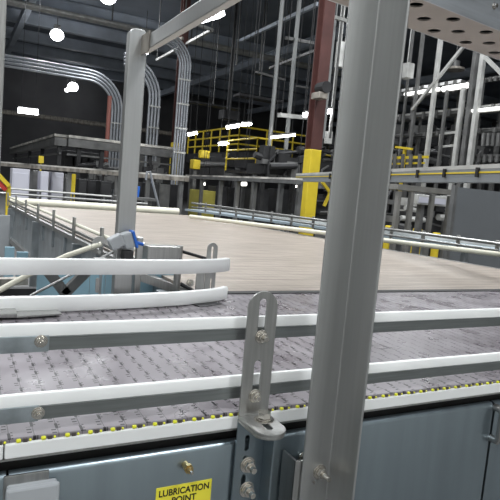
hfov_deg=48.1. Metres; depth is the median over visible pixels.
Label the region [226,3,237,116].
hanging cable
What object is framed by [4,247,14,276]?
barrier
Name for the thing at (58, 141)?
conveyor
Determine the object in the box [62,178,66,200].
machine housing
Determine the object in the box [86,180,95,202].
machine housing
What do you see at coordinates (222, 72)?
ceiling beam
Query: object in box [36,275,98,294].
sheet
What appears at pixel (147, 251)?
block
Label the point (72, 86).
lamp
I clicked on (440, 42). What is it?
post
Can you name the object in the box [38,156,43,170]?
box
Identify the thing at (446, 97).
post
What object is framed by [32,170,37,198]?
cabinet
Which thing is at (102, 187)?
machine housing
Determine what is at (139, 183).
machine housing
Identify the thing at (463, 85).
lamp
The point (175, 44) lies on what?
conduit riser
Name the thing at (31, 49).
trim
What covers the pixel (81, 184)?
machine housing
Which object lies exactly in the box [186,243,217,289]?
bracket
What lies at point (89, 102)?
wall
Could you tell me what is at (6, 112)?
pipe
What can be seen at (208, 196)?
machine housing
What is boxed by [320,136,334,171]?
cluster
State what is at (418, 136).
conveyor
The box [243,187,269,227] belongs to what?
machine housing
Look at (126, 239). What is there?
sensor
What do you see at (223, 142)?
lamp
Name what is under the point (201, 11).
tube
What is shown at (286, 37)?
strut
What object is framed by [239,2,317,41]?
strut
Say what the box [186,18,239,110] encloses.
equipment
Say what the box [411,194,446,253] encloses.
control box
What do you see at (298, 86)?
strut
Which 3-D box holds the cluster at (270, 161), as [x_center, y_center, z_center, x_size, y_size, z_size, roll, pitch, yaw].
[0.576,-1.134,12.647,1.545,2.462,1.034,2,7,-28]
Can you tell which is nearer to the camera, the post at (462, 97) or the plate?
the plate
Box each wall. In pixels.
[0,64,394,198]
[388,122,499,216]
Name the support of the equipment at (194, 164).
on the floor
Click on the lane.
(464, 256)
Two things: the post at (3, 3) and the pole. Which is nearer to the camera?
the post at (3, 3)
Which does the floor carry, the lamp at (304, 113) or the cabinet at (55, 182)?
the cabinet at (55, 182)
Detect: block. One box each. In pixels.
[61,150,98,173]
[132,237,205,292]
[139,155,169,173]
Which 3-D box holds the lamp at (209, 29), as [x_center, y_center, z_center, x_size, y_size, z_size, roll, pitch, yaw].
[-2.675,-9.030,19.159,1.283,3.840,6.036,2,7,-28]
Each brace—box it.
[321,182,329,206]
[411,47,464,110]
[483,55,499,74]
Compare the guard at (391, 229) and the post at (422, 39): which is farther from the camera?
the post at (422, 39)
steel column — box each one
[169,0,190,184]
[298,0,335,235]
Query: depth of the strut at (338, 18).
10.59 m
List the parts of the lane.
leg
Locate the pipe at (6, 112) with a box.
[2,109,171,135]
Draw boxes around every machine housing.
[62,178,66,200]
[75,179,86,201]
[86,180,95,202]
[95,180,111,203]
[137,182,141,205]
[140,182,157,206]
[154,183,169,207]
[169,184,183,207]
[188,189,215,216]
[208,185,227,218]
[223,186,240,219]
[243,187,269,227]
[267,188,289,231]
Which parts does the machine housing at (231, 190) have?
door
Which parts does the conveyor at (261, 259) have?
leg, rail, leg, leg, side guard, rail, plate, plate, rail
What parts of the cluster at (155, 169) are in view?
frame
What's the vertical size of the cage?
2.824 m
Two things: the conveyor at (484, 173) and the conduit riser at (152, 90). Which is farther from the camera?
the conduit riser at (152, 90)
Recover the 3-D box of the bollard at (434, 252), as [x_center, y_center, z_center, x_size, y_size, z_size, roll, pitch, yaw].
[3.294,0.152,10.044,0.060,0.937,0.150,2,7,-28]
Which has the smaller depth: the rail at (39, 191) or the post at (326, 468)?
the post at (326, 468)
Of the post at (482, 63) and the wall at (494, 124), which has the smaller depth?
the post at (482, 63)
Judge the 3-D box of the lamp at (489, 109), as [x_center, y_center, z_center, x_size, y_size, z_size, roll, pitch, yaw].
[4.876,-2.908,11.608,0.110,0.090,0.744,2,7,-28]
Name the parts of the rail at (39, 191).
rail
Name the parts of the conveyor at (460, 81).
leg, leg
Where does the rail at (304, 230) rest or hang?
on the conveyor at (261, 259)
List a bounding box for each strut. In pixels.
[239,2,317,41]
[255,0,289,80]
[269,2,314,68]
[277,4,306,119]
[285,1,313,44]
[295,0,315,88]
[334,3,346,22]
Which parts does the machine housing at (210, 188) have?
door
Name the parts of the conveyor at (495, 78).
leg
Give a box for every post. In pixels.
[0,0,6,163]
[111,28,146,293]
[278,0,409,499]
[391,30,414,212]
[396,33,424,250]
[421,39,442,186]
[433,90,448,216]
[447,88,466,195]
[456,51,479,187]
[463,54,485,187]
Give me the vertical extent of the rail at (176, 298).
0.044 m
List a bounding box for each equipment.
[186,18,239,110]
[190,150,209,188]
[218,3,239,121]
[233,0,282,103]
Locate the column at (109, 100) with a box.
[104,96,111,162]
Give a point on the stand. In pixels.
(411, 189)
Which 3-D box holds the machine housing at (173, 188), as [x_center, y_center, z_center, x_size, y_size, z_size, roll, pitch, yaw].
[-2.011,-1.067,15.071,0.167,1.366,0.615,2,7,-28]
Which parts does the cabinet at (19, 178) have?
door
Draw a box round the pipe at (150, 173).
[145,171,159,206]
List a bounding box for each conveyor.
[0,161,188,214]
[0,289,499,499]
[7,193,499,293]
[10,134,67,172]
[66,135,177,182]
[186,175,302,229]
[292,164,499,233]
[395,79,475,257]
[395,127,499,190]
[397,104,499,190]
[466,154,499,189]
[467,76,499,188]
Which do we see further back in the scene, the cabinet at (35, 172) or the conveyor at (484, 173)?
the cabinet at (35, 172)
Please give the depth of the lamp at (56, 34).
28.06 m
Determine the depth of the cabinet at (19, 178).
11.08 m
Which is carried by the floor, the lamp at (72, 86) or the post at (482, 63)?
the post at (482, 63)
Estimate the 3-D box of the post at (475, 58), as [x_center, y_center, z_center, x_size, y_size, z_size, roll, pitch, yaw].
[4.564,-1.899,12.010,0.100,4.805,0.100,2,7,-28]
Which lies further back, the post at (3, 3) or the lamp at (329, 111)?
the lamp at (329, 111)
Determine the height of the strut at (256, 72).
4.740 m
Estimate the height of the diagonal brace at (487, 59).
0.687 m
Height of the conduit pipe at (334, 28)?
7.442 m
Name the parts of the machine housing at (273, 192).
door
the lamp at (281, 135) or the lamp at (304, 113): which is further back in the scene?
the lamp at (281, 135)
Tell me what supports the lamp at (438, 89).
attached to the conveyor at (460, 81)
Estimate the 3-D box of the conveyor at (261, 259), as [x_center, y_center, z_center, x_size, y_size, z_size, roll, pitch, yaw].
[-0.335,0.276,4.994,3.066,1.135,5.138,2,7,-28]
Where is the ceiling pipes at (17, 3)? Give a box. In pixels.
[7,0,403,87]
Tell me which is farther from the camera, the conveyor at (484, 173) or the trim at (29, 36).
the trim at (29, 36)
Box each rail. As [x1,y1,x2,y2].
[0,188,142,205]
[0,192,147,205]
[0,258,229,274]
[0,286,227,310]
[0,308,499,353]
[0,352,499,424]
[189,215,499,256]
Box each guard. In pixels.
[191,202,499,251]
[395,146,412,183]
[443,185,499,267]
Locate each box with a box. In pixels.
[3,469,59,499]
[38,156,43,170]
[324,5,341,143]
[402,30,414,79]
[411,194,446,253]
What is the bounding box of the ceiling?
[5,0,499,124]
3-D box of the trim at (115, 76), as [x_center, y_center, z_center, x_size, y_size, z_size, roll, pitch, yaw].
[-6.916,-14.099,48.068,59.800,0.650,0.440,2,7,-28]
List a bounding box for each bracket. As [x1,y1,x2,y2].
[89,236,107,293]
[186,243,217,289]
[231,291,285,499]
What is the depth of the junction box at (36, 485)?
0.84 m
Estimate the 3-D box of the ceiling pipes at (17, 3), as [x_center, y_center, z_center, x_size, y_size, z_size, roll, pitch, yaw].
[-2.039,-11.162,28.693,26.000,1.490,0.570,2,7,-28]
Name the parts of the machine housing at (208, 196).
door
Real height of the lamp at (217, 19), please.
8.581 m
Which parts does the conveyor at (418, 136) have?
leg, leg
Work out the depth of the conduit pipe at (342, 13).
11.42 m
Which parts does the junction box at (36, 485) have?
lid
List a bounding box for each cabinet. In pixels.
[10,168,29,197]
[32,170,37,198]
[37,171,48,199]
[48,172,63,200]
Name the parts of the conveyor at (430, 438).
panel, panel, transfer plate, frame, panel, latch handle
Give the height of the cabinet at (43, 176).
1.414 m
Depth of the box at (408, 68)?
13.06 m
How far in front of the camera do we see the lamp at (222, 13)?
8.25 m
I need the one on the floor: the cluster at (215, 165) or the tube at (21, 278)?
the cluster at (215, 165)
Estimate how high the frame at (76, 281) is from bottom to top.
1.069 m
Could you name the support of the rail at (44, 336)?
attached to the conveyor at (430, 438)
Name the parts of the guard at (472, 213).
post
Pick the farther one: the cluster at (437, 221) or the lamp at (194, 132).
the lamp at (194, 132)
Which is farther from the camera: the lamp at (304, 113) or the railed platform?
the railed platform
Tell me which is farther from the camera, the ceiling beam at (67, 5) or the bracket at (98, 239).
the ceiling beam at (67, 5)
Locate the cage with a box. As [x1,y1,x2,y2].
[225,137,271,221]
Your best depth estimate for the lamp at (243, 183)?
13.14 m
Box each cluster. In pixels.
[64,161,170,188]
[194,153,251,189]
[247,145,303,232]
[313,182,330,235]
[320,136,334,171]
[382,190,446,255]
[386,141,492,212]
[394,124,493,157]
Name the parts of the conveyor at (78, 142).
leg, leg, handrail, leg, leg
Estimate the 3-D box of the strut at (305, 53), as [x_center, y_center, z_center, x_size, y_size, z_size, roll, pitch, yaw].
[1.296,-7.585,14.906,0.060,5.112,3.035,3,6,-20]
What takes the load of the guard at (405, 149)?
on the floor
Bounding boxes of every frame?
[0,275,89,295]
[434,131,499,215]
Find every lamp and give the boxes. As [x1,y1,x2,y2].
[18,0,39,114]
[50,16,63,40]
[68,75,77,91]
[101,0,115,4]
[156,0,213,60]
[187,26,203,135]
[198,0,224,22]
[203,19,217,184]
[218,6,237,144]
[226,0,247,128]
[241,0,260,185]
[241,1,259,125]
[270,3,303,138]
[296,0,318,186]
[303,4,315,116]
[327,6,339,113]
[404,87,440,96]
[441,83,468,91]
[447,46,464,71]
[471,106,499,112]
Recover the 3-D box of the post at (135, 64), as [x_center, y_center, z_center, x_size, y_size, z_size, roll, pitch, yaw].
[-0.469,0.190,2.028,0.063,1.912,0.040,2,7,-28]
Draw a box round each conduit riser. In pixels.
[4,54,122,203]
[123,52,160,182]
[165,37,190,184]
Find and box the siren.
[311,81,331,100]
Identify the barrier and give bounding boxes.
[0,174,10,214]
[0,215,9,276]
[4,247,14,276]
[16,252,27,276]
[101,275,111,293]
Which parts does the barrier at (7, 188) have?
rail, rail, leg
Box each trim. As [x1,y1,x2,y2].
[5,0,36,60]
[5,26,491,127]
[5,39,453,129]
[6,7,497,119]
[8,54,417,129]
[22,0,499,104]
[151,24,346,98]
[246,62,499,113]
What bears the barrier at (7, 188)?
on the floor
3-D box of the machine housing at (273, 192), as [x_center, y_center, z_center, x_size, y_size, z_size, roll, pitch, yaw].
[0.854,-1.168,17.699,0.432,1.505,0.615,2,7,-28]
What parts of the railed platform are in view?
leg, handrail, handrail, handrail, handrail, handrail, handrail, leg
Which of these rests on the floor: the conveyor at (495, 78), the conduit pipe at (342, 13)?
the conveyor at (495, 78)
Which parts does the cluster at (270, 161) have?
leg, frame, leg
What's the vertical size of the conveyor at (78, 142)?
2.570 m
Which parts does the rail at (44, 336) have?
splice plate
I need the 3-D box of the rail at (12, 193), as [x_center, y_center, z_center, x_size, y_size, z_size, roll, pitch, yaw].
[-3.056,-0.398,9.606,2.598,1.020,0.072,3,6,-18]
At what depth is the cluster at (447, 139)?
17.33 m
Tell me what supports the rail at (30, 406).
attached to the conveyor at (430, 438)
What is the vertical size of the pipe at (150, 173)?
0.537 m
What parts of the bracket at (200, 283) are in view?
plate, slotted plate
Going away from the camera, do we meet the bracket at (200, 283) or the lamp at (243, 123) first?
the bracket at (200, 283)
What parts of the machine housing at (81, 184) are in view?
door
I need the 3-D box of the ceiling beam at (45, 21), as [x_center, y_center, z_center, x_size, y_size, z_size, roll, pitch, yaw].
[-0.920,-12.351,36.647,59.800,0.650,0.440,2,7,-28]
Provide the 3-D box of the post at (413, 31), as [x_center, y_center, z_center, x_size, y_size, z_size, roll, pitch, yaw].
[3.686,-2.606,13.710,0.050,5.692,0.050,2,7,-28]
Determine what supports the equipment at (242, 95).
hanging from the ceiling
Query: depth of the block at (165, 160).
22.49 m
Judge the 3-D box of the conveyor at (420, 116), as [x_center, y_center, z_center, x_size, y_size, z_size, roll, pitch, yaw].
[4.442,-1.409,13.045,0.540,3.592,3.918,2,7,-28]
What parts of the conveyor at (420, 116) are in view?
leg, leg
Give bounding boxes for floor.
[0,185,441,286]
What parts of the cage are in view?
handrail, handrail, leg, handrail, leg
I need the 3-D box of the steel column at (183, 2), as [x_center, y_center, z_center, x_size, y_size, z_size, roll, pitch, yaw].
[-2.464,-5.428,19.531,0.281,8.980,0.281,2,7,-28]
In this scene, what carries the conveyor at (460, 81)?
on the floor
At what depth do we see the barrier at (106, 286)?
2.11 m
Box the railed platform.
[186,126,332,214]
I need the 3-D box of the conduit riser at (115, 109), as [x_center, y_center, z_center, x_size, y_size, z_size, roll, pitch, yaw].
[-6.708,-3.910,19.796,4.324,5.182,0.120,2,7,-28]
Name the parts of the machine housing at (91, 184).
door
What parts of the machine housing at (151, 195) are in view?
door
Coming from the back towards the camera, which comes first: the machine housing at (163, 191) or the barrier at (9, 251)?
the machine housing at (163, 191)
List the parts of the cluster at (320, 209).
frame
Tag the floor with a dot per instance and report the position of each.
(2, 196)
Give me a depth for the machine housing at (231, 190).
17.69 m
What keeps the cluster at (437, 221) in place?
on the floor
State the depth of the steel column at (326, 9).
10.00 m
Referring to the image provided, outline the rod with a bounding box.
[29,250,113,295]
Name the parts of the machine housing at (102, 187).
door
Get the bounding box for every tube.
[0,242,101,292]
[140,0,240,55]
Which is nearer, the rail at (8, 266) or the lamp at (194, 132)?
the rail at (8, 266)
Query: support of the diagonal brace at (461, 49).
attached to the post at (440, 42)
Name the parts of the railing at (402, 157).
rail, rail, leg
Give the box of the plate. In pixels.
[0,308,61,317]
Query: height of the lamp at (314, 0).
8.459 m
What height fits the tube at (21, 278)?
0.206 m
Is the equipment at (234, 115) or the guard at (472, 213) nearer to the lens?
the guard at (472, 213)
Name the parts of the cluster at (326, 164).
frame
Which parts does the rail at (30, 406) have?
splice plate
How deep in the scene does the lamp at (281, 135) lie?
14.11 m
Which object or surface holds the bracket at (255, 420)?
attached to the conveyor at (430, 438)
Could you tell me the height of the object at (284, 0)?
7.158 m
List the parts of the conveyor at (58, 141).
leg, handrail, leg, leg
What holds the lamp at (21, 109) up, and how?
hanging from the ceiling
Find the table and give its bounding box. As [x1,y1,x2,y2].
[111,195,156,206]
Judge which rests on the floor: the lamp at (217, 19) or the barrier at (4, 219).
the barrier at (4, 219)
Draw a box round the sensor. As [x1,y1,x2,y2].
[106,230,143,258]
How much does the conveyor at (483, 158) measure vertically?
2.569 m
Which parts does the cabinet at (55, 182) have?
door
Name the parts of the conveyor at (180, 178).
leg, leg, leg, leg, leg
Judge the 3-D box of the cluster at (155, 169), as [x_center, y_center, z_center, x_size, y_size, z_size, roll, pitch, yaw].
[-4.393,-1.964,18.227,3.535,2.061,1.042,2,7,-28]
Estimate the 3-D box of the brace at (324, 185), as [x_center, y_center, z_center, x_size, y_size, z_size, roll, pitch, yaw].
[1.543,-0.519,11.274,0.540,1.702,0.160,2,7,-28]
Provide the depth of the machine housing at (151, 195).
15.48 m
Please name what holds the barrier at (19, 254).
attached to the frame at (76, 281)
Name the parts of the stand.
leg, leg, plate, leg, leg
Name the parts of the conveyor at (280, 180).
leg, leg, leg, leg, leg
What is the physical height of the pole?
1.411 m
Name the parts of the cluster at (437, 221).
frame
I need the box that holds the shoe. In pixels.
[192,301,221,306]
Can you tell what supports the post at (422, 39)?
on the floor
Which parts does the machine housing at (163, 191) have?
door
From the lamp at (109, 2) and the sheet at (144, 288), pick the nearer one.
the sheet at (144, 288)
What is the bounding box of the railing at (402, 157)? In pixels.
[392,154,428,252]
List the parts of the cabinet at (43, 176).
door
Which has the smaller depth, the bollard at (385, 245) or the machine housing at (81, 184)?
the bollard at (385, 245)
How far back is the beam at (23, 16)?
30.90 m
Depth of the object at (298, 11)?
14.66 m
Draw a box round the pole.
[70,174,75,200]
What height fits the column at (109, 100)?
4.069 m
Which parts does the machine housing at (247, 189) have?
door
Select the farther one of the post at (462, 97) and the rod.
the post at (462, 97)
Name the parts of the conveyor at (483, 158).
leg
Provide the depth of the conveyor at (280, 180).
9.95 m
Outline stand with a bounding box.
[389,184,450,257]
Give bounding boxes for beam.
[329,0,499,59]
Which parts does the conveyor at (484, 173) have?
leg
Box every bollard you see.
[383,225,389,248]
[430,232,439,257]
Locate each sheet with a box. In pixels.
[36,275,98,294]
[140,274,173,292]
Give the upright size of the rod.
0.182 m
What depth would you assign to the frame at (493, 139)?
11.55 m
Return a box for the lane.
[185,207,494,262]
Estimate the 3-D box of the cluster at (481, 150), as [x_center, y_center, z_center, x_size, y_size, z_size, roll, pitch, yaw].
[5.027,-1.423,15.491,4.167,3.202,1.067,2,7,-28]
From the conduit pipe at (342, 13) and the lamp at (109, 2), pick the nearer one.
the conduit pipe at (342, 13)
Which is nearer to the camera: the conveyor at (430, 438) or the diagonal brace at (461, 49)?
the conveyor at (430, 438)
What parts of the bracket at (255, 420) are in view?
mounting leg, slotted arm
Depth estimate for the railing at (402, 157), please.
12.43 m
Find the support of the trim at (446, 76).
attached to the wall at (89, 102)
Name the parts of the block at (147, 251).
clamp plate, clamp rod, thin rod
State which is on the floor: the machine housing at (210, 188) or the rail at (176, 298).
the machine housing at (210, 188)
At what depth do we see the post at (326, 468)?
0.98 m
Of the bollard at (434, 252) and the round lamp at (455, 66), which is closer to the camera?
the bollard at (434, 252)
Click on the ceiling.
(170, 9)

